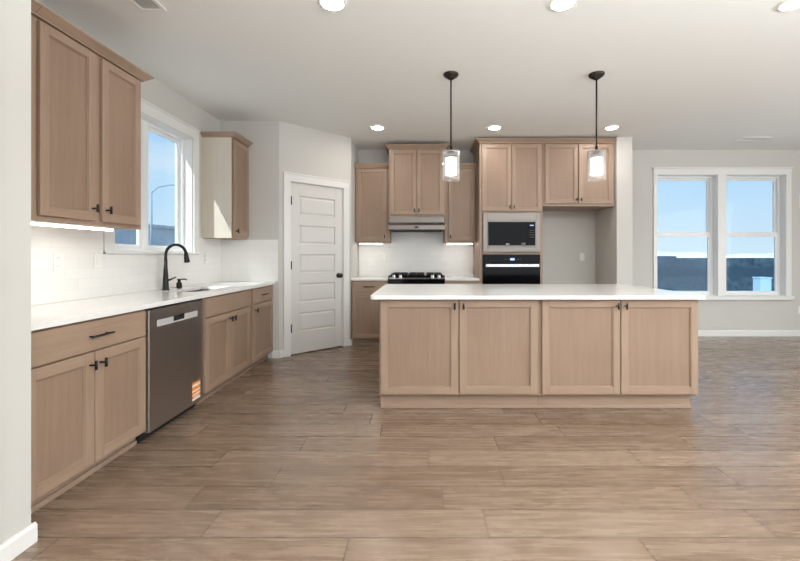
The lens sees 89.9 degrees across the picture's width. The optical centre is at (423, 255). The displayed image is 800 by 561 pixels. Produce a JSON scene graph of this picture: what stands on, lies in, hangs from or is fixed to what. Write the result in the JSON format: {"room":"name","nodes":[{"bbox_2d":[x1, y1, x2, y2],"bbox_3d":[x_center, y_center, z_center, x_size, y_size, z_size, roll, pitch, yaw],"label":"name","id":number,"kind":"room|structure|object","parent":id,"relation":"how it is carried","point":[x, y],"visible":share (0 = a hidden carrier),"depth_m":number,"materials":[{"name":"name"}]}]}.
{"room":"kitchen","nodes":[
{"label":"kitchen","id":0,"kind":"room"},
{"bbox_2d":[0,0,30,544],"bbox_3d":[-2.131,-0.190,-1.153,0.931,2.820,5.695,0,0,0],"label":"wall","id":1,"kind":"structure","parent":0,"point":[15,15],"depth_m":1.63,"materials":[{"name":"grey paint"}]},
{"bbox_2d":[0,522,37,560],"bbox_3d":[-1.658,1.179,1.631,0.014,0.082,0.157,0,0,0],"label":"baseboard","id":2,"kind":"structure","parent":1,"relation":"attached to","point":[14,546],"depth_m":1.63,"materials":[{"name":"white paint"}]},
{"bbox_2d":[36,0,219,303],"bbox_3d":[-2.511,-0.190,3.975,0.170,2.820,4.550,0,0,0],"label":"wall","id":3,"kind":"structure","parent":0,"point":[153,91],"depth_m":4.05,"materials":[{"name":"grey paint"}]},
{"bbox_2d":[31,0,41,13],"bbox_3d":[-2.229,-0.765,1.922,0.390,1.146,0.420,0,0,0],"label":"upper cabinet","id":4,"kind":"object","parent":3,"relation":"attached to","point":[35,5],"visible":0.02,"depth_m":2.11,"materials":[{"name":"brown wood"}]},
{"bbox_2d":[31,5,153,229],"bbox_3d":[-2.229,-0.765,2.574,0.390,1.146,0.880,0,0,0],"label":"upper cabinet","id":5,"kind":"object","parent":3,"relation":"attached to","point":[86,96],"visible":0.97,"depth_m":2.44,"materials":[{"name":"brown wood"}]},
{"bbox_2d":[31,220,113,230],"bbox_3d":[-2.140,-0.179,2.265,0.050,0.022,0.930,0,0,0],"label":"light","id":6,"kind":"object","parent":5,"relation":"attached to","point":[39,223],"visible":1,"depth_m":2.40,"materials":[{"name":"white plastic"}]},
{"bbox_2d":[31,225,219,305],"bbox_3d":[-2.422,0.059,3.236,0.008,0.499,3.041,0,0,0],"label":"tile backsplash","id":7,"kind":"structure","parent":3,"relation":"attached to","point":[119,273],"depth_m":2.93,"materials":[{"name":"white tile"}]},
{"bbox_2d":[53,254,62,270],"bbox_3d":[-2.413,0.045,2.640,0.008,0.115,0.070,0,0,0],"label":"wall outlet","id":8,"kind":"object","parent":7,"relation":"attached to","point":[57,258],"visible":1,"depth_m":2.63,"materials":[{"name":"white plastic"}]},
{"bbox_2d":[94,253,101,268],"bbox_3d":[-2.412,0.040,2.960,0.010,0.115,0.070,0,0,0],"label":"light switch","id":9,"kind":"object","parent":7,"relation":"attached to","point":[97,256],"visible":1,"depth_m":2.96,"materials":[{"name":"white plastic"}]},
{"bbox_2d":[204,253,207,262],"bbox_3d":[-2.413,0.030,4.430,0.008,0.115,0.070,0,0,0],"label":"wall outlet","id":10,"kind":"object","parent":7,"relation":"attached to","point":[205,254],"visible":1,"depth_m":4.42,"materials":[{"name":"white plastic"}]},
{"bbox_2d":[103,98,199,253],"bbox_3d":[-2.485,-0.674,3.651,0.173,1.324,1.282,0,0,0],"label":"window","id":11,"kind":"structure","parent":3,"relation":"in","point":[154,119],"depth_m":4.04,"materials":[{"name":"white plastic"}]},
{"bbox_2d":[200,132,252,238],"bbox_3d":[-2.229,-0.765,4.536,0.390,1.146,0.434,0,0,0],"label":"upper cabinet","id":12,"kind":"object","parent":3,"relation":"attached to","point":[225,155],"visible":1,"depth_m":4.36,"materials":[{"name":"brown wood"}]},
{"bbox_2d":[220,121,278,357],"bbox_3d":[-2.075,-0.190,4.807,0.701,2.820,0.100,0,0,0],"label":"wall","id":13,"kind":"structure","parent":0,"point":[264,135],"depth_m":4.76,"materials":[{"name":"grey paint"}]},
{"bbox_2d":[220,240,277,281],"bbox_3d":[-2.076,0.060,4.753,0.682,0.497,0.008,0,0,0],"label":"tile backsplash","id":14,"kind":"structure","parent":13,"relation":"attached to","point":[240,260],"depth_m":4.75,"materials":[{"name":"white tile"}]},
{"bbox_2d":[272,350,283,357],"bbox_3d":[-1.737,1.175,4.758,0.130,0.090,0.036,0,0,-17],"label":"baseboard","id":15,"kind":"structure","parent":13,"relation":"attached to","point":[275,354],"depth_m":4.75,"materials":[{"name":"white paint"}]},
{"bbox_2d":[279,121,350,349],"bbox_3d":[-1.393,-0.190,5.138,1.004,2.820,0.100,0,0,-43],"label":"wall","id":16,"kind":"structure","parent":0,"point":[302,150],"depth_m":5.03,"materials":[{"name":"grey paint"}]},
{"bbox_2d":[283,172,349,356],"bbox_3d":[-1.366,0.109,5.120,0.932,2.222,0.164,0,0,-43],"label":"door","id":17,"kind":"structure","parent":16,"relation":"in","point":[315,209],"depth_m":5.08,"materials":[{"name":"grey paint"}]},
{"bbox_2d":[351,139,357,277],"bbox_3d":[-1.044,-0.190,5.736,0.100,2.820,0.628,0,0,0],"label":"wall","id":18,"kind":"structure","parent":0,"point":[354,150],"depth_m":5.64,"materials":[{"name":"grey paint"}]},
{"bbox_2d":[11,336,799,560],"bbox_3d":[2.225,1.260,1.050,9.650,0.080,10.400,0,0,0],"label":"floor","id":19,"kind":"structure","parent":0,"point":[298,457],"depth_m":2.17,"materials":[{"name":"brown wood"}]},
{"bbox_2d":[31,309,145,513],"bbox_3d":[-2.083,0.781,2.179,0.673,0.878,0.828,0,0,0],"label":"base cabinet","id":20,"kind":"object","parent":19,"relation":"on","point":[88,377],"visible":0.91,"depth_m":2.11,"materials":[{"name":"brown wood"}]},
{"bbox_2d":[31,282,274,330],"bbox_3d":[-2.097,0.325,3.234,0.654,0.030,3.038,0,0,0],"label":"countertop","id":21,"kind":"structure","parent":20,"relation":"on","point":[43,316],"depth_m":2.64,"materials":[{"name":"white stone"}]},
{"bbox_2d":[162,243,189,289],"bbox_3d":[-2.232,0.101,3.651,0.247,0.419,0.162,0,0,0],"label":"kitchen faucet","id":22,"kind":"object","parent":21,"relation":"on","point":[165,286],"visible":0.99,"depth_m":3.59,"materials":[{"name":"black metal"}]},
{"bbox_2d":[176,279,186,287],"bbox_3d":[-2.298,0.264,3.800,0.102,0.092,0.048,0,0,0],"label":"soap dispenser","id":23,"kind":"object","parent":21,"relation":"on","point":[179,283],"visible":0.95,"depth_m":3.79,"materials":[{"name":"black"}]},
{"bbox_2d":[186,289,211,291],"bbox_3d":[-2.090,0.435,3.725,0.332,0.189,0.622,0,0,0],"label":"sink","id":24,"kind":"object","parent":21,"relation":"in","point":[199,290],"visible":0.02,"depth_m":4.01,"materials":[{"name":"silver metal"}]},
{"bbox_2d":[136,299,202,442],"bbox_3d":[-2.085,0.784,2.924,0.610,0.872,0.646,0,0,0],"label":"dishwasher","id":25,"kind":"object","parent":19,"relation":"on","point":[174,332],"visible":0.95,"depth_m":2.84,"materials":[{"name":"silver metal"}]},
{"bbox_2d":[192,382,199,400],"bbox_3d":[-1.786,1.066,3.140,0.001,0.120,0.110,0,0,0],"label":"sticker","id":26,"kind":"object","parent":25,"relation":"attached to","point":[195,385],"depth_m":3.14,"materials":[{"name":"orange paper"}]},
{"bbox_2d":[195,289,250,404],"bbox_3d":[-2.083,0.781,3.707,0.673,0.878,0.909,0,0,0],"label":"base cabinet","id":27,"kind":"object","parent":19,"relation":"on","point":[226,317],"visible":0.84,"depth_m":3.62,"materials":[{"name":"brown wood"}]},
{"bbox_2d":[245,285,272,371],"bbox_3d":[-2.083,0.781,4.457,0.673,0.878,0.588,0,0,0],"label":"base cabinet","id":28,"kind":"object","parent":19,"relation":"on","point":[261,305],"visible":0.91,"depth_m":4.43,"materials":[{"name":"brown wood"}]},
{"bbox_2d":[351,281,387,344],"bbox_3d":[-0.738,0.781,5.703,0.497,0.878,0.673,0,0,0],"label":"base cabinet","id":29,"kind":"object","parent":19,"relation":"on","point":[364,310],"visible":0.56,"depth_m":5.42,"materials":[{"name":"brown wood"}]},
{"bbox_2d":[351,276,387,280],"bbox_3d":[-0.738,0.325,5.723,0.501,0.030,0.646,0,0,0],"label":"countertop","id":30,"kind":"structure","parent":29,"relation":"on","point":[358,278],"depth_m":5.40,"materials":[{"name":"white stone"}]},
{"bbox_2d":[388,272,444,283],"bbox_3d":[-0.102,0.736,5.689,0.764,0.969,0.682,0,0,0],"label":"range","id":31,"kind":"object","parent":19,"relation":"on","point":[395,277],"visible":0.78,"depth_m":5.38,"materials":[{"name":"black metal"}]},
{"bbox_2d":[379,300,538,407],"bbox_3d":[0.277,0.781,3.688,1.258,0.878,1.203,0,0,0],"label":"base cabinet","id":32,"kind":"object","parent":19,"relation":"on","point":[433,353],"visible":0.87,"depth_m":3.14,"materials":[{"name":"brown wood"}]},
{"bbox_2d":[370,284,705,299],"bbox_3d":[0.884,0.325,3.715,2.602,0.030,1.270,0,0,0],"label":"countertop","id":33,"kind":"structure","parent":32,"relation":"on","point":[388,291],"depth_m":3.35,"materials":[{"name":"white stone"}]},
{"bbox_2d":[445,281,478,283],"bbox_3d":[0.515,0.781,5.703,0.459,0.878,0.673,0,0,0],"label":"base cabinet","id":34,"kind":"object","parent":19,"relation":"on","point":[446,282],"visible":0.06,"depth_m":5.41,"materials":[{"name":"brown wood"}]},
{"bbox_2d":[445,276,478,280],"bbox_3d":[0.516,0.325,5.723,0.464,0.030,0.646,0,0,0],"label":"countertop","id":35,"kind":"structure","parent":34,"relation":"on","point":[447,278],"depth_m":5.40,"materials":[{"name":"white stone"}]},
{"bbox_2d":[470,138,543,283],"bbox_3d":[1.151,-0.176,5.691,0.917,2.792,0.679,0,0,0],"label":"tall cabinet","id":36,"kind":"object","parent":19,"relation":"on","point":[509,171],"visible":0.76,"depth_m":5.42,"materials":[{"name":"brown wood"}]},
{"bbox_2d":[482,255,539,283],"bbox_3d":[1.184,0.323,5.622,0.772,0.670,0.555,0,0,0],"label":"wall oven","id":37,"kind":"object","parent":36,"relation":"in","point":[496,269],"visible":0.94,"depth_m":5.40,"materials":[{"name":"black"}]},
{"bbox_2d":[483,213,539,251],"bbox_3d":[1.184,-0.311,5.622,0.772,0.530,0.456,0,0,0],"label":"microwave","id":38,"kind":"object","parent":36,"relation":"in","point":[502,232],"visible":1,"depth_m":5.40,"materials":[{"name":"silver metal"}]},
{"bbox_2d":[537,300,697,407],"bbox_3d":[1.528,0.781,3.688,1.243,0.878,1.203,0,0,0],"label":"base cabinet","id":39,"kind":"object","parent":19,"relation":"on","point":[593,353],"visible":0.91,"depth_m":3.14,"materials":[{"name":"brown wood"}]},
{"bbox_2d":[37,0,799,149],"bbox_3d":[2.225,-1.660,1.050,9.650,0.120,10.400,0,0,0],"label":"ceiling","id":40,"kind":"structure","parent":0,"point":[680,74],"depth_m":3.37,"materials":[{"name":"white paint"}]},
{"bbox_2d":[129,0,166,10],"bbox_3d":[-1.760,-1.596,2.450,0.170,0.008,0.320,0,0,0],"label":"ceiling vent","id":41,"kind":"object","parent":40,"relation":"in","point":[142,5],"visible":1,"depth_m":2.55,"materials":[{"name":"white plastic"}]},
{"bbox_2d":[317,0,346,11],"bbox_3d":[-0.580,-1.595,2.530,0.184,0.008,0.184,0,0,0],"label":"recessed light","id":42,"kind":"object","parent":40,"relation":"in","point":[329,5],"visible":1,"depth_m":2.55,"materials":[{"name":"white plastic"}]},
{"bbox_2d":[370,125,384,129],"bbox_3d":[-0.580,-1.595,5.000,0.184,0.008,0.184,0,0,0],"label":"recessed light","id":43,"kind":"object","parent":40,"relation":"in","point":[374,127],"visible":1,"depth_m":4.98,"materials":[{"name":"white plastic"}]},
{"bbox_2d":[442,71,459,179],"bbox_3d":[0.238,-1.132,3.530,0.155,0.934,0.155,0,0,0],"label":"pendant light","id":44,"kind":"object","parent":40,"relation":"hanging from","point":[450,162],"visible":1,"depth_m":3.51,"materials":[{"name":"brown metal"}]},
{"bbox_2d":[487,125,501,129],"bbox_3d":[0.880,-1.595,5.000,0.184,0.008,0.184,0,0,0],"label":"recessed light","id":45,"kind":"object","parent":40,"relation":"in","point":[493,127],"visible":1,"depth_m":4.98,"materials":[{"name":"white plastic"}]},
{"bbox_2d":[548,0,578,11],"bbox_3d":[0.880,-1.595,2.530,0.184,0.008,0.184,0,0,0],"label":"recessed light","id":46,"kind":"object","parent":40,"relation":"in","point":[553,5],"visible":1,"depth_m":2.55,"materials":[{"name":"white plastic"}]},
{"bbox_2d":[587,71,605,179],"bbox_3d":[1.522,-1.132,3.530,0.155,0.934,0.155,0,0,0],"label":"pendant light","id":47,"kind":"object","parent":40,"relation":"hanging from","point":[596,163],"visible":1,"depth_m":3.50,"materials":[{"name":"brown metal"}]},
{"bbox_2d":[604,125,619,129],"bbox_3d":[2.345,-1.595,5.000,0.184,0.008,0.184,0,0,0],"label":"recessed light","id":48,"kind":"object","parent":40,"relation":"in","point":[612,127],"visible":1,"depth_m":4.98,"materials":[{"name":"white plastic"}]},
{"bbox_2d":[734,137,771,140],"bbox_3d":[4.500,-1.596,5.470,0.400,0.008,0.150,0,0,0],"label":"ceiling vent","id":49,"kind":"object","parent":40,"relation":"in","point":[741,138],"visible":1,"depth_m":5.46,"materials":[{"name":"white plastic"}]},
{"bbox_2d":[775,0,799,11],"bbox_3d":[2.345,-1.595,2.530,0.184,0.008,0.184,0,0,0],"label":"recessed light","id":50,"kind":"object","parent":40,"relation":"in","point":[786,5],"visible":1,"depth_m":2.56,"materials":[{"name":"white plastic"}]},
{"bbox_2d":[313,150,799,329],"bbox_3d":[2.237,-0.190,6.135,9.326,2.820,0.170,0,0,0],"label":"wall","id":51,"kind":"structure","parent":0,"point":[566,234],"depth_m":6.05,"materials":[{"name":"grey paint"}]},
{"bbox_2d":[355,163,390,242],"bbox_3d":[-0.741,-0.748,5.858,0.490,1.125,0.363,0,0,0],"label":"upper cabinet","id":52,"kind":"object","parent":51,"relation":"attached to","point":[371,179],"visible":0.95,"depth_m":5.73,"materials":[{"name":"brown wood"}]},
{"bbox_2d":[359,232,473,275],"bbox_3d":[-0.118,-0.116,6.046,1.732,0.849,0.008,0,0,0],"label":"tile backsplash","id":53,"kind":"structure","parent":51,"relation":"attached to","point":[408,252],"depth_m":6.04,"materials":[{"name":"white tile"}]},
{"bbox_2d":[388,217,444,231],"bbox_3d":[-0.102,-0.444,5.755,0.772,0.189,0.559,0,0,0],"label":"range hood","id":54,"kind":"object","parent":51,"relation":"attached to","point":[396,224],"visible":1,"depth_m":5.58,"materials":[{"name":"silver metal"}]},
{"bbox_2d":[384,144,448,217],"bbox_3d":[-0.100,-1.044,5.793,0.896,1.003,0.494,0,0,0],"label":"upper cabinet","id":55,"kind":"object","parent":51,"relation":"attached to","point":[416,184],"visible":0.99,"depth_m":5.61,"materials":[{"name":"brown wood"}]},
{"bbox_2d":[444,163,476,242],"bbox_3d":[0.521,-0.748,5.858,0.450,1.125,0.363,0,0,0],"label":"upper cabinet","id":56,"kind":"object","parent":51,"relation":"attached to","point":[460,195],"visible":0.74,"depth_m":5.73,"materials":[{"name":"brown wood"}]},
{"bbox_2d":[543,138,616,210],"bbox_3d":[2.098,-1.120,5.696,0.972,0.904,0.689,0,0,0],"label":"upper cabinet","id":57,"kind":"object","parent":51,"relation":"attached to","point":[568,185],"visible":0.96,"depth_m":5.42,"materials":[{"name":"brown wood"}]},
{"bbox_2d":[580,253,583,260],"bbox_3d":[2.390,0.020,6.046,0.070,0.115,0.008,0,0,0],"label":"wall outlet","id":58,"kind":"object","parent":51,"relation":"attached to","point":[581,254],"visible":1,"depth_m":6.04,"materials":[{"name":"white plastic"}]},
{"bbox_2d":[657,175,716,295],"bbox_3d":[3.975,-0.305,6.122,0.912,1.832,0.145,0,0,0],"label":"window","id":59,"kind":"structure","parent":51,"relation":"in","point":[711,180],"depth_m":6.14,"materials":[{"name":"white plastic"}]},
{"bbox_2d":[652,167,794,299],"bbox_3d":[4.505,-0.329,6.027,2.120,2.002,0.045,0,0,0],"label":"trim","id":60,"kind":"structure","parent":51,"relation":"attached to","point":[721,172],"depth_m":6.03,"materials":[{"name":"white paint"}]},
{"bbox_2d":[698,330,799,335],"bbox_3d":[4.853,1.175,6.043,4.094,0.090,0.014,0,0,0],"label":"baseboard","id":61,"kind":"structure","parent":51,"relation":"attached to","point":[700,332],"depth_m":6.04,"materials":[{"name":"white paint"}]},
{"bbox_2d":[726,175,784,295],"bbox_3d":[5.010,-0.305,6.122,0.902,1.832,0.145,0,0,0],"label":"window","id":62,"kind":"structure","parent":51,"relation":"in","point":[778,233],"depth_m":6.13,"materials":[{"name":"white plastic"}]},
{"bbox_2d":[596,137,631,284],"bbox_3d":[2.699,-0.190,5.715,0.214,2.820,0.670,0,0,0],"label":"wall","id":63,"kind":"structure","parent":0,"point":[613,224],"depth_m":5.38,"materials":[{"name":"grey paint"}]},
{"label":"outside","id":64,"kind":"structure","parent":0,"visible":0},
{"bbox_3d":[0.000,1.645,120.000,320.000,0.150,360.000,0,0,0],"label":"ground","id":65,"kind":"structure","parent":64,"visible":0},
{"bbox_2d":[115,224,174,245],"bbox_3d":[-22.800,-0.240,29.150,11.100,3.620,14.400,0,0,0],"label":"house","id":66,"kind":"structure","parent":65,"relation":"on","point":[163,235],"depth_m":26.12,"materials":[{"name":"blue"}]},
{"bbox_2d":[150,184,174,244],"bbox_3d":[-15.799,-1.472,25.084,0.504,6.085,2.409,0,0,30],"label":"street lamp","id":67,"kind":"object","parent":65,"relation":"on","point":[151,218],"visible":0.6,"depth_m":24.16,"materials":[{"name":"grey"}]},
{"bbox_2d":[657,256,773,290],"bbox_3d":[15.000,0.792,13.250,22.000,1.555,0.500,0,0,0],"label":"wall","id":68,"kind":"structure","parent":65,"relation":"on","point":[673,273],"depth_m":13.03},
{"bbox_2d":[657,251,773,257],"bbox_3d":[100.000,-0.962,292.000,600.000,5.164,14.000,0,0,0],"label":"hills","id":69,"kind":"structure","parent":65,"relation":"on","point":[677,254],"depth_m":288.80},
{"bbox_2d":[752,277,771,290],"bbox_3d":[8.620,1.060,10.200,0.340,1.020,0.300,0,0,0],"label":"utility box","id":70,"kind":"object","parent":65,"relation":"on","point":[759,283],"visible":0.45,"depth_m":10.08,"materials":[{"name":"blue"}]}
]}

